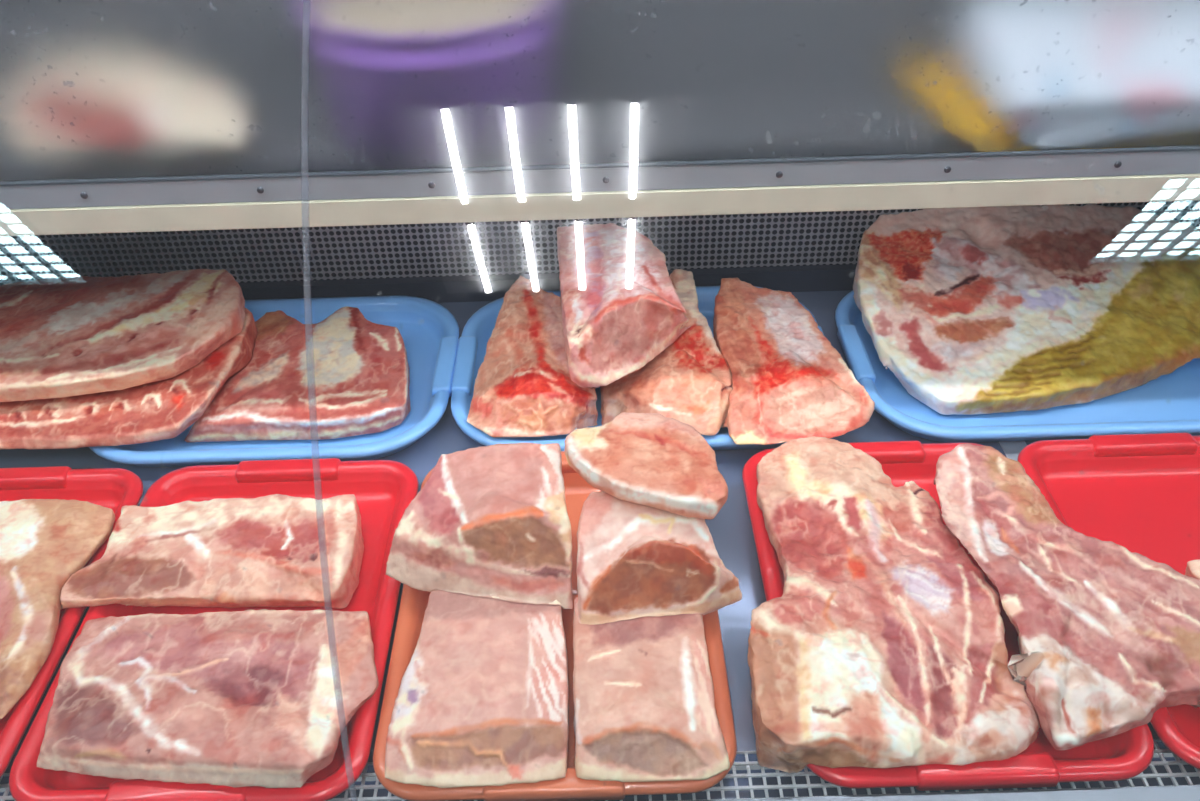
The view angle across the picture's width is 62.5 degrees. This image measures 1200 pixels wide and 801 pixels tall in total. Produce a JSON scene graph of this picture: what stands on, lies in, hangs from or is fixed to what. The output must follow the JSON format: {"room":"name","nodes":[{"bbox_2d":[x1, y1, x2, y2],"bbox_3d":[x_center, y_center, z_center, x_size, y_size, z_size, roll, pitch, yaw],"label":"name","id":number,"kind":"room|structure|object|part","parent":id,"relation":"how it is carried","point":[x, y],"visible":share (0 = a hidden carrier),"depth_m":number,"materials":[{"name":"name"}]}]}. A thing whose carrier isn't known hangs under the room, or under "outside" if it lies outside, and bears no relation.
{"room":"food shop","nodes":[
{"label":"food shop","id":0,"kind":"room"},
{"bbox_2d":[0,200,1199,284],"bbox_3d":[-0.009,-0.304,1.338,2.900,0.290,0.015,-2,38,0],"label":"ventilation grille","id":1,"kind":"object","parent":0,"point":[832,237],"depth_m":1.39,"materials":[{"name":"black metal"}]},
{"bbox_2d":[238,264,856,302],"bbox_3d":[-0.005,-0.172,1.434,2.900,0.035,0.032,-2,38,0],"label":"trim","id":2,"kind":"structure","parent":1,"relation":"attached to","point":[808,278],"depth_m":1.42,"materials":[{"name":"grey metal"}]},
{"bbox_2d":[0,290,1199,800],"bbox_3d":[0.004,0.122,1.130,2.900,0.050,0.890,-2,38,0],"label":"display shelf","id":3,"kind":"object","parent":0,"point":[731,531],"depth_m":1.05,"materials":[{"name":"metal"}]},
{"bbox_2d":[0,773,13,800],"bbox_3d":[-0.507,0.332,0.847,0.020,0.005,0.025,-2,38,0],"label":"floor vent","id":4,"kind":"object","parent":3,"relation":"in","point":[2,798],"depth_m":0.84,"materials":[{"name":"white metal"}]},
{"bbox_2d":[0,466,142,777],"bbox_3d":[-0.649,0.217,0.963,0.299,0.037,0.415,-2,38,0],"label":"tray","id":5,"kind":"object","parent":3,"relation":"on","point":[113,488],"visible":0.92,"depth_m":1.10,"materials":[{"name":"red plastic"}]},
{"bbox_3d":[-0.653,0.087,1.109,0.115,0.014,0.024,-2,38,0],"label":"handle","id":6,"kind":"part","parent":5,"relation":"part of","materials":[{"name":"red plastic"}]},
{"bbox_2d":[0,499,114,718],"bbox_3d":[-0.611,0.201,0.954,0.220,0.053,0.261,-2,38,0],"label":"slab","id":7,"kind":"object","parent":5,"relation":"on","point":[44,542],"visible":1,"depth_m":0.96,"materials":[{"name":"pink food"}]},
{"bbox_2d":[9,458,417,800],"bbox_3d":[-0.345,0.208,0.963,0.299,0.037,0.415,-2,38,0],"label":"tray","id":8,"kind":"object","parent":3,"relation":"on","point":[383,490],"visible":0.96,"depth_m":0.98,"materials":[{"name":"red plastic"}]},
{"bbox_3d":[-0.342,0.320,0.802,0.115,0.014,0.024,-2,38,0],"label":"handle","id":9,"kind":"part","parent":8,"relation":"part of","materials":[{"name":"red plastic"}]},
{"bbox_2d":[37,609,378,787],"bbox_3d":[-0.337,0.260,0.864,0.293,0.054,0.182,-2,38,0],"label":"slab","id":10,"kind":"object","parent":8,"relation":"on","point":[266,698],"visible":1,"depth_m":0.84,"materials":[{"name":"pink food"}]},
{"bbox_2d":[60,494,363,608],"bbox_3d":[-0.385,0.156,1.005,0.284,0.045,0.144,-2,38,0],"label":"slab","id":11,"kind":"object","parent":8,"relation":"on","point":[275,550],"visible":1,"depth_m":0.98,"materials":[{"name":"pink food"}]},
{"bbox_3d":[-0.349,0.078,1.109,0.115,0.014,0.024,-2,38,0],"label":"handle","id":12,"kind":"part","parent":8,"relation":"part of","materials":[{"name":"red plastic"}]},
{"bbox_2d":[89,295,458,466],"bbox_3d":[-0.406,-0.029,1.265,0.443,0.037,0.338,-2,38,0],"label":"tray","id":13,"kind":"object","parent":3,"relation":"on","point":[429,332],"visible":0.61,"depth_m":1.21,"materials":[{"name":"blue plastic"}]},
{"bbox_2d":[0,308,256,448],"bbox_3d":[-0.635,-0.019,1.195,0.409,0.040,0.220,-8,39,-7],"label":"pork belly","id":14,"kind":"object","parent":13,"relation":"on","point":[163,409],"visible":0.5,"depth_m":1.15,"materials":[{"name":"food"}]},
{"bbox_2d":[0,269,244,401],"bbox_3d":[-0.663,-0.085,1.217,0.432,0.038,0.245,-2,38,0],"label":"pork belly","id":15,"kind":"object","parent":14,"relation":"on","point":[68,335],"visible":1,"depth_m":1.19,"materials":[{"name":"pink food"}]},
{"bbox_2d":[184,306,410,441],"bbox_3d":[-0.366,-0.040,1.254,0.270,0.047,0.232,-2,38,0],"label":"pork belly","id":16,"kind":"object","parent":13,"relation":"on","point":[344,374],"visible":0.97,"depth_m":1.21,"materials":[{"name":"pink food"}]},
{"bbox_3d":[-0.196,-0.044,1.258,0.024,0.014,0.115,-2,38,0],"label":"handle","id":17,"kind":"part","parent":13,"relation":"part of","materials":[{"name":"blue plastic"}]},
{"bbox_2d":[328,762,404,800],"bbox_3d":[-0.196,0.326,0.843,0.064,0.005,0.036,-2,38,0],"label":"floor vent","id":18,"kind":"object","parent":3,"relation":"in","point":[390,798],"depth_m":0.84,"materials":[{"name":"white metal"}]},
{"bbox_2d":[373,451,736,800],"bbox_3d":[-0.041,0.199,0.963,0.305,0.037,0.415,-2,38,0],"label":"tray","id":19,"kind":"object","parent":3,"relation":"on","point":[413,603],"visible":0.26,"depth_m":0.85,"materials":[{"name":"orange plastic"}]},
{"bbox_2d":[385,590,568,787],"bbox_3d":[-0.102,0.251,0.865,0.151,0.058,0.189,-2,38,0],"label":"block","id":20,"kind":"object","parent":19,"relation":"on","point":[482,698],"visible":0.98,"depth_m":0.83,"materials":[{"name":"pink food"}]},
{"bbox_2d":[385,443,572,608],"bbox_3d":[-0.118,0.121,0.942,0.180,0.075,0.158,-4,38,-3],"label":"meat piece","id":21,"kind":"object","parent":20,"relation":"on","point":[491,521],"visible":1,"depth_m":0.92,"materials":[{"name":"pink food"}]},
{"bbox_3d":[-0.037,0.311,0.802,0.115,0.014,0.024,-2,38,0],"label":"handle","id":22,"kind":"part","parent":19,"relation":"part of","materials":[{"name":"orange plastic"}]},
{"bbox_3d":[-0.044,0.069,1.109,0.115,0.014,0.024,-2,38,0],"label":"handle","id":23,"kind":"part","parent":19,"relation":"part of","materials":[{"name":"orange plastic"}]},
{"bbox_2d":[573,612,729,781],"bbox_3d":[0.040,0.252,0.859,0.127,0.058,0.174,-2,38,0],"label":"meat","id":24,"kind":"object","parent":19,"relation":"on","point":[643,689],"visible":0.94,"depth_m":0.82,"materials":[{"name":"pink food"}]},
{"bbox_2d":[574,491,741,624],"bbox_3d":[0.052,0.141,0.912,0.155,0.072,0.118,-2,38,0],"label":"block","id":25,"kind":"object","parent":24,"relation":"on","point":[634,560],"visible":0.96,"depth_m":0.89,"materials":[{"name":"pink food"}]},
{"bbox_2d":[564,412,727,518],"bbox_3d":[0.050,0.056,0.937,0.170,0.027,0.108,21,43,26],"label":"slice","id":26,"kind":"object","parent":25,"relation":"on","point":[656,460],"visible":1,"depth_m":0.92,"materials":[{"name":"pink food"}]},
{"bbox_2d":[451,286,823,450],"bbox_3d":[0.054,-0.043,1.265,0.477,0.037,0.338,-2,38,0],"label":"tray","id":27,"kind":"object","parent":3,"relation":"on","point":[472,344],"visible":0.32,"depth_m":1.24,"materials":[{"name":"blue plastic"}]},
{"bbox_3d":[-0.172,-0.045,1.258,0.024,0.014,0.115,-2,38,0],"label":"handle","id":28,"kind":"part","parent":27,"relation":"part of","materials":[{"name":"blue plastic"}]},
{"bbox_2d":[467,275,597,436],"bbox_3d":[-0.081,-0.052,1.232,0.153,0.080,0.279,-2,38,0],"label":"rib loin","id":29,"kind":"object","parent":27,"relation":"on","point":[524,386],"visible":0.87,"depth_m":1.17,"materials":[{"name":"pink food"}]},
{"bbox_2d":[557,223,690,388],"bbox_3d":[0.029,-0.120,1.210,0.164,0.097,0.268,-2,38,0],"label":"rib loin","id":30,"kind":"object","parent":29,"relation":"on","point":[621,307],"visible":1,"depth_m":1.15,"materials":[{"name":"pink food"}]},
{"bbox_2d":[600,269,732,435],"bbox_3d":[0.082,-0.055,1.228,0.166,0.082,0.286,-2,38,0],"label":"rib loin","id":31,"kind":"object","parent":27,"relation":"on","point":[689,382],"visible":0.52,"depth_m":1.17,"materials":[{"name":"pink food"}]},
{"bbox_2d":[713,278,874,444],"bbox_3d":[0.227,-0.045,1.215,0.179,0.085,0.284,-2,38,0],"label":"rib loin","id":32,"kind":"object","parent":27,"relation":"on","point":[790,382],"visible":0.93,"depth_m":1.16,"materials":[{"name":"pink food"}]},
{"bbox_2d":[704,751,856,799],"bbox_3d":[0.150,0.318,0.840,0.126,0.005,0.044,-2,38,0],"label":"floor vent","id":33,"kind":"object","parent":3,"relation":"in","point":[794,786],"depth_m":0.83,"materials":[{"name":"white metal"}]},
{"bbox_2d":[684,785,1199,800],"bbox_3d":[0.012,0.386,0.783,2.900,0.086,0.098,-2,38,0],"label":"trim","id":34,"kind":"structure","parent":3,"relation":"attached to","point":[1186,792],"depth_m":0.79,"materials":[{"name":"silver metal"}]},
{"bbox_2d":[742,441,1153,790],"bbox_3d":[0.309,0.188,0.963,0.299,0.037,0.415,-2,38,0],"label":"tray","id":35,"kind":"object","parent":3,"relation":"on","point":[1123,756],"visible":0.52,"depth_m":0.81,"materials":[{"name":"red plastic"}]},
{"bbox_3d":[0.305,0.058,1.109,0.115,0.014,0.024,-2,38,0],"label":"handle","id":36,"kind":"part","parent":35,"relation":"part of","materials":[{"name":"red plastic"}]},
{"bbox_2d":[747,437,1039,772],"bbox_3d":[0.254,0.172,0.943,0.258,0.070,0.391,-2,38,0],"label":"meat piece","id":37,"kind":"object","parent":35,"relation":"on","point":[883,645],"visible":1,"depth_m":0.86,"materials":[{"name":"pink food"}]},
{"bbox_3d":[0.312,0.300,0.802,0.115,0.014,0.024,-2,38,0],"label":"handle","id":38,"kind":"part","parent":35,"relation":"part of","materials":[{"name":"red plastic"}]},
{"bbox_2d":[934,443,1199,749],"bbox_3d":[0.454,0.161,0.917,0.243,0.051,0.338,-2,38,0],"label":"meat piece","id":39,"kind":"object","parent":35,"relation":"on","point":[1108,638],"visible":1,"depth_m":0.86,"materials":[{"name":"pink food"}]},
{"bbox_2d":[835,291,1199,442],"bbox_3d":[0.558,-0.058,1.265,0.489,0.037,0.338,-2,38,0],"label":"tray","id":40,"kind":"object","parent":3,"relation":"on","point":[1169,403],"visible":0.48,"depth_m":1.20,"materials":[{"name":"blue plastic"}]},
{"bbox_3d":[0.326,-0.060,1.258,0.024,0.014,0.115,-2,38,0],"label":"handle","id":41,"kind":"part","parent":40,"relation":"part of","materials":[{"name":"blue plastic"}]},
{"bbox_2d":[853,204,1199,414],"bbox_3d":[0.601,-0.134,1.275,0.538,0.122,0.329,-2,38,0],"label":"meat slab","id":42,"kind":"object","parent":40,"relation":"on","point":[999,309],"visible":0.97,"depth_m":1.26,"materials":[{"name":"white food"}]},
{"bbox_2d":[1017,433,1199,769],"bbox_3d":[0.613,0.179,0.963,0.299,0.037,0.415,-2,38,0],"label":"tray","id":43,"kind":"object","parent":3,"relation":"on","point":[1139,493],"visible":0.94,"depth_m":1.08,"materials":[{"name":"red plastic"}]},
{"bbox_3d":[0.609,0.049,1.109,0.115,0.014,0.024,-2,38,0],"label":"handle","id":44,"kind":"part","parent":43,"relation":"part of","materials":[{"name":"red plastic"}]},
{"bbox_2d":[1185,560,1199,579],"bbox_3d":[0.590,0.172,0.924,0.065,0.029,0.051,-2,38,0],"label":"meat piece","id":45,"kind":"object","parent":43,"relation":"on","point":[1193,567],"visible":0.67,"depth_m":0.93,"materials":[{"name":"pink food"}]},
{"bbox_2d":[1127,739,1199,786],"bbox_3d":[0.472,0.309,0.839,0.064,0.005,0.043,-2,38,0],"label":"floor vent","id":46,"kind":"object","parent":3,"relation":"in","point":[1180,763],"depth_m":0.83,"materials":[{"name":"white metal"}]},
{"bbox_2d":[999,441,1026,460],"bbox_3d":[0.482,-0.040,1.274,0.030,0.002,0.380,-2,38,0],"label":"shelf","id":47,"kind":"structure","parent":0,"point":[1011,449],"depth_m":1.15,"materials":[{"name":"grey metal"}]},
{"bbox_3d":[-0.019,-0.623,1.086,2.900,0.525,0.015,-2,38,0],"label":"wall","id":48,"kind":"structure","parent":0,"visible":0},
{"bbox_2d":[0,0,1199,235],"bbox_3d":[-0.012,-0.388,1.040,2.898,0.258,0.344,-2,38,0],"label":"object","id":49,"kind":"object","parent":48,"relation":"attached to","point":[117,116],"visible":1,"depth_m":0.92,"materials":[{"name":"glass"}]}
]}

